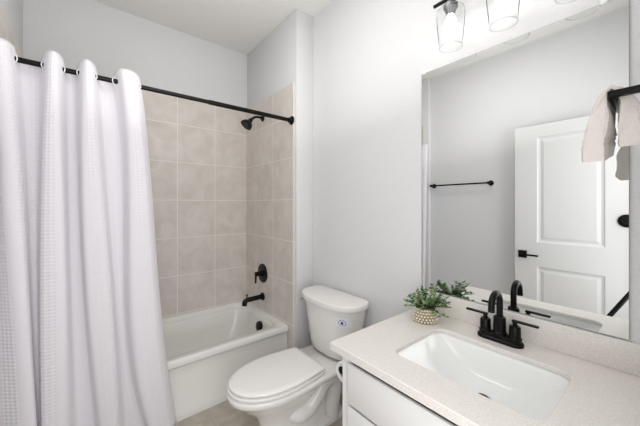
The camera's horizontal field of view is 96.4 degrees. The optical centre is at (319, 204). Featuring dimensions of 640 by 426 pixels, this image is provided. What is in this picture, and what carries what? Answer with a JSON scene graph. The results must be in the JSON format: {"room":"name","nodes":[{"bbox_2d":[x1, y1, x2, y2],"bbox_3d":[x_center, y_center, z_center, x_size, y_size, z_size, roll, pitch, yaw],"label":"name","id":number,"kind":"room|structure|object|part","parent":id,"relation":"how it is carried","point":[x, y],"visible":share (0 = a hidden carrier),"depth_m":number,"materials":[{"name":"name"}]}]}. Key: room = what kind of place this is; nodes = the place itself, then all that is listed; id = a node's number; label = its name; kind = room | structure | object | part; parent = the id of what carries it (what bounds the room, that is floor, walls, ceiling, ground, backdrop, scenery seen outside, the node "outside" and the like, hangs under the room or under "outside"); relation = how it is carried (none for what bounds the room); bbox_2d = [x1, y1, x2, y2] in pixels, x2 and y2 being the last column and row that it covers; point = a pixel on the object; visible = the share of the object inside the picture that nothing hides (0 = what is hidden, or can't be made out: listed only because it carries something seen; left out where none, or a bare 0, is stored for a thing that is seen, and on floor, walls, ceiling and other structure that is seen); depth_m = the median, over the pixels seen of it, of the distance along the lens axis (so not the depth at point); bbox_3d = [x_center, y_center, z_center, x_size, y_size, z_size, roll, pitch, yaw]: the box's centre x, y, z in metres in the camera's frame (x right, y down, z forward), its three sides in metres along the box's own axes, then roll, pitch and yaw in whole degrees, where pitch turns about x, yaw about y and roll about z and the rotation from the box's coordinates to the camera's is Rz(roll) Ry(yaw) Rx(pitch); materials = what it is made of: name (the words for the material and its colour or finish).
{"room":"bathroom","nodes":[
{"label":"bathroom","id":0,"kind":"room"},
{"bbox_2d":[0,0,22,54],"bbox_3d":[-1.698,-0.087,1.521,0.059,2.835,0.879,0,0,-39],"label":"wall","id":1,"kind":"structure","parent":0,"point":[12,9],"depth_m":1.68,"materials":[{"name":"white paint"}]},
{"bbox_2d":[0,5,22,57],"bbox_3d":[-1.687,0.190,1.561,0.009,2.280,0.810,0,0,-39],"label":"wall tile","id":2,"kind":"structure","parent":1,"relation":"attached to","point":[6,33],"depth_m":1.46,"materials":[{"name":"beige tile"}]},
{"bbox_2d":[23,0,246,107],"bbox_3d":[-1.419,-0.087,2.384,2.000,2.835,0.110,0,0,-39],"label":"wall","id":3,"kind":"structure","parent":0,"point":[112,39],"depth_m":2.27,"materials":[{"name":"white paint"}]},
{"bbox_2d":[142,90,246,317],"bbox_3d":[-1.339,0.190,2.371,1.569,2.280,0.010,0,0,-39],"label":"wall tile","id":4,"kind":"structure","parent":3,"relation":"attached to","point":[198,150],"depth_m":2.56,"materials":[{"name":"beige tile"}]},
{"bbox_2d":[92,0,332,54],"bbox_3d":[-0.443,-1.555,1.340,2.200,0.100,2.960,0,0,-39],"label":"ceiling","id":5,"kind":"structure","parent":0,"point":[240,26],"depth_m":2.26,"materials":[{"name":"white paint"}]},
{"bbox_2d":[175,394,342,425],"bbox_3d":[-0.443,1.380,1.340,2.200,0.100,2.960,0,0,-39],"label":"floor","id":6,"kind":"structure","parent":0,"point":[222,414],"depth_m":1.78,"materials":[{"name":"tile"}]},
{"bbox_2d":[162,301,287,421],"bbox_3d":[-1.090,1.137,2.064,1.549,0.386,0.779,0,0,-39],"label":"bathtub","id":7,"kind":"object","parent":6,"relation":"on","point":[204,348],"visible":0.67,"depth_m":2.10,"materials":[{"name":"white ceramic"}]},
{"bbox_2d":[226,285,368,425],"bbox_3d":[-0.153,0.966,1.727,0.826,0.728,0.528,0,0,-39],"label":"toilet","id":8,"kind":"object","parent":6,"relation":"on","point":[294,386],"visible":0.97,"depth_m":1.68,"materials":[{"name":"white ceramic"}]},
{"bbox_3d":[-0.263,0.969,1.622,0.516,0.016,0.370,0,0,-39],"label":"seat","id":9,"kind":"part","parent":8,"relation":"part of","materials":[{"name":"white plastic"}]},
{"bbox_3d":[-0.261,0.946,1.624,0.507,0.017,0.364,0,0,-39],"label":"lid","id":10,"kind":"part","parent":8,"relation":"part of","materials":[{"name":"white plastic"}]},
{"bbox_3d":[-0.160,1.157,1.706,0.789,0.346,0.374,0,0,-39],"label":"bowl","id":11,"kind":"part","parent":8,"relation":"part of","materials":[{"name":"white ceramic"}]},
{"bbox_3d":[0.076,0.812,1.913,0.236,0.339,0.484,0,0,-39],"label":"tank","id":12,"kind":"part","parent":8,"relation":"part of","materials":[{"name":"white ceramic"}]},
{"bbox_3d":[0.069,0.622,1.907,0.254,0.040,0.528,0,0,-39],"label":"tank lid","id":13,"kind":"part","parent":8,"relation":"part of","materials":[{"name":"white ceramic"}]},
{"bbox_2d":[343,357,457,425],"bbox_3d":[0.596,0.958,1.001,0.611,0.745,0.881,0,0,-39],"label":"vanity cabinet","id":14,"kind":"object","parent":6,"relation":"on","point":[368,400],"visible":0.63,"depth_m":1.02,"materials":[{"name":"white paint"}]},
{"bbox_2d":[338,366,342,373],"bbox_3d":[0.164,0.712,1.262,0.164,0.044,0.065,0,0,-35],"label":"paper holder","id":15,"kind":"object","parent":14,"relation":"attached to","point":[340,368],"visible":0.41,"depth_m":1.23,"materials":[{"name":"black metal"}]},
{"bbox_2d":[336,360,342,381],"bbox_3d":[0.137,0.725,1.268,0.104,0.086,0.086,0,0,-39],"label":"toilet paper roll","id":16,"kind":"object","parent":15,"relation":"hanging from","point":[340,376],"visible":0.24,"depth_m":1.25,"materials":[{"name":"white paper"}]},
{"bbox_3d":[0.373,0.887,0.800,0.012,0.205,0.831,0,0,-39],"label":"drawer","id":17,"kind":"part","parent":14,"relation":"part of","materials":[{"name":"white paint"}]},
{"bbox_2d":[330,309,639,425],"bbox_3d":[0.576,0.570,1.006,0.636,0.030,0.915,0,0,-39],"label":"countertop","id":18,"kind":"structure","parent":14,"relation":"on","point":[595,394],"depth_m":0.91,"materials":[{"name":"stone"}]},
{"bbox_2d":[403,284,450,323],"bbox_3d":[0.513,0.477,1.375,0.218,0.156,0.238,0,0,-39],"label":"potted plant","id":19,"kind":"object","parent":18,"relation":"on","point":[424,311],"visible":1,"depth_m":1.35,"materials":[{"name":"green leaf"},{"name":"beaded ceramic"}]},
{"bbox_3d":[0.506,0.522,1.379,0.111,0.066,0.111,0,0,-39],"label":"pot","id":20,"kind":"part","parent":19,"relation":"part of","materials":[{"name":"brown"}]},
{"bbox_2d":[397,332,569,419],"bbox_3d":[0.551,0.645,1.012,0.401,0.148,0.527,0,0,-39],"label":"sink","id":21,"kind":"object","parent":18,"relation":"in","point":[530,390],"visible":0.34,"depth_m":1.10,"materials":[{"name":"white ceramic"}]},
{"bbox_2d":[466,290,538,348],"bbox_3d":[0.712,0.449,1.153,0.128,0.212,0.264,0,0,-39],"label":"faucet","id":22,"kind":"object","parent":18,"relation":"on","point":[499,334],"visible":1,"depth_m":1.15,"materials":[{"name":"black metal"}]},
{"bbox_3d":[0.682,0.468,1.242,0.017,0.025,0.088,0,0,-39],"label":"lever","id":23,"kind":"part","parent":22,"relation":"part of","materials":[{"name":"black metal"}]},
{"bbox_3d":[0.703,0.505,1.216,0.048,0.052,0.048,0,0,-39],"label":"handle","id":24,"kind":"part","parent":22,"relation":"part of","materials":[{"name":"black metal"}]},
{"bbox_3d":[0.704,0.414,1.147,0.109,0.142,0.024,0,0,-39],"label":"spout","id":25,"kind":"part","parent":22,"relation":"part of","materials":[{"name":"black metal"}]},
{"bbox_3d":[0.737,0.541,1.174,0.062,0.027,0.168,0,0,-39],"label":"plate","id":26,"kind":"part","parent":22,"relation":"part of","materials":[{"name":"black metal"}]},
{"bbox_3d":[0.771,0.505,1.132,0.048,0.052,0.048,0,0,-39],"label":"handle","id":27,"kind":"part","parent":22,"relation":"part of","materials":[{"name":"black metal"}]},
{"bbox_3d":[0.793,0.468,1.105,0.017,0.025,0.088,0,0,-39],"label":"lever","id":28,"kind":"part","parent":22,"relation":"part of","materials":[{"name":"black metal"}]},
{"bbox_2d":[247,9,312,348],"bbox_3d":[-0.394,-0.087,2.579,0.162,2.835,0.879,0,0,-39],"label":"wall","id":29,"kind":"structure","parent":0,"point":[284,57],"depth_m":2.25,"materials":[{"name":"white paint"}]},
{"bbox_2d":[247,82,293,348],"bbox_3d":[-0.465,0.190,2.531,0.009,2.280,0.842,0,0,-39],"label":"tile","id":30,"kind":"structure","parent":29,"relation":"attached to","point":[270,142],"depth_m":2.44,"materials":[{"name":"beige tile"}]},
{"bbox_2d":[14,56,293,124],"bbox_3d":[-0.821,-0.656,1.732,1.550,0.068,0.068,0,0,-39],"label":"curtain rod","id":31,"kind":"object","parent":30,"relation":"attached to","point":[290,120],"visible":0.72,"depth_m":1.72,"materials":[{"name":"black metal"}]},
{"bbox_2d":[0,38,176,425],"bbox_3d":[-1.129,0.282,1.460,0.727,1.987,0.133,0,0,-39],"label":"shower curtain","id":32,"kind":"object","parent":31,"relation":"hanging from","point":[82,343],"visible":1,"depth_m":1.41,"materials":[{"name":"white fabric"}]},
{"bbox_2d":[241,116,264,129],"bbox_3d":[-0.598,-0.737,2.524,0.204,0.159,0.106,0,0,-39],"label":"shower","id":33,"kind":"object","parent":30,"relation":"attached to","point":[246,123],"visible":0.95,"depth_m":2.49,"materials":[{"name":"black metal"}]},
{"bbox_2d":[242,292,264,305],"bbox_3d":[-0.593,0.826,2.523,0.199,0.094,0.070,0,0,-39],"label":"tub spout","id":34,"kind":"object","parent":30,"relation":"attached to","point":[261,296],"visible":1,"depth_m":2.50,"materials":[{"name":"black metal"}]},
{"bbox_2d":[254,264,266,283],"bbox_3d":[-0.547,0.615,2.561,0.080,0.170,0.170,0,0,-39],"label":"shower valve","id":35,"kind":"object","parent":30,"relation":"attached to","point":[262,271],"visible":1,"depth_m":2.55,"materials":[{"name":"black metal"}]},
{"bbox_2d":[313,0,639,343],"bbox_3d":[0.294,-0.087,1.939,0.100,2.835,2.960,0,0,-39],"label":"wall","id":36,"kind":"structure","parent":0,"point":[370,57],"depth_m":1.76,"materials":[{"name":"white paint"}]},
{"bbox_2d":[433,0,465,51],"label":"vanity light","id":37,"kind":"object","parent":36,"relation":"attached to","point":[450,7],"depth_m":1.32,"materials":[{"name":"clear glass"}]},
{"bbox_2d":[443,0,457,15],"bbox_3d":[0.613,-0.931,1.340,0.063,0.082,0.063,0,0,-39],"label":"socket","id":38,"kind":"object","parent":37,"relation":"attached to","point":[450,8],"depth_m":1.32,"materials":[{"name":"silver metal"}]},
{"bbox_3d":[0.613,-0.834,1.340,0.125,0.194,0.125,0,0,-39],"label":"lamp shade","id":39,"kind":"part","parent":37,"relation":"part of","materials":[{"name":"clear glass"}]},
{"bbox_3d":[0.613,-0.853,1.340,0.060,0.081,0.060,0,0,-39],"label":"bulb","id":40,"kind":"part","parent":37,"relation":"part of","materials":[{"name":"white glass"}]},
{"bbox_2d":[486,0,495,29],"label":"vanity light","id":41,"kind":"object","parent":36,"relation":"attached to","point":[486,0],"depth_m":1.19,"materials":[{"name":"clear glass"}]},
{"bbox_2d":[422,0,629,339],"bbox_3d":[0.786,-0.134,1.243,0.012,1.165,0.761,0,0,-39],"label":"mirror","id":42,"kind":"object","parent":36,"relation":"attached to","point":[511,206],"visible":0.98,"depth_m":1.16,"materials":[{"name":"clear glass"}]},
{"bbox_2d":[416,288,639,376],"bbox_3d":[0.815,0.504,1.200,0.020,0.102,0.914,0,0,-39],"label":"backsplash","id":43,"kind":"structure","parent":36,"relation":"attached to","point":[622,355],"depth_m":1.07,"materials":[{"name":"stone"}]},
{"bbox_3d":[0.455,-0.087,0.240,1.790,2.835,0.120,0,0,-39],"label":"wall","id":44,"kind":"structure","parent":0,"visible":0},
{"bbox_2d":[607,84,639,112],"bbox_3d":[0.788,-0.262,0.677,0.202,0.054,0.138,0,0,-39],"label":"towel holder","id":45,"kind":"object","parent":44,"relation":"attached to","point":[613,95],"visible":0.78,"depth_m":0.67,"materials":[{"name":"black metal"}]},
{"bbox_2d":[581,85,639,162],"bbox_3d":[0.758,-0.199,0.733,0.156,0.183,0.123,0,0,-39],"label":"hand towel","id":46,"kind":"object","parent":45,"relation":"hanging from","point":[599,143],"visible":0.95,"depth_m":0.70,"materials":[{"name":"white fabric"}]},
{"bbox_3d":[0.729,-0.262,0.633,0.016,0.016,0.132,0,0,-39],"label":"arm","id":47,"kind":"part","parent":45,"relation":"part of","materials":[{"name":"black metal"}]}
]}

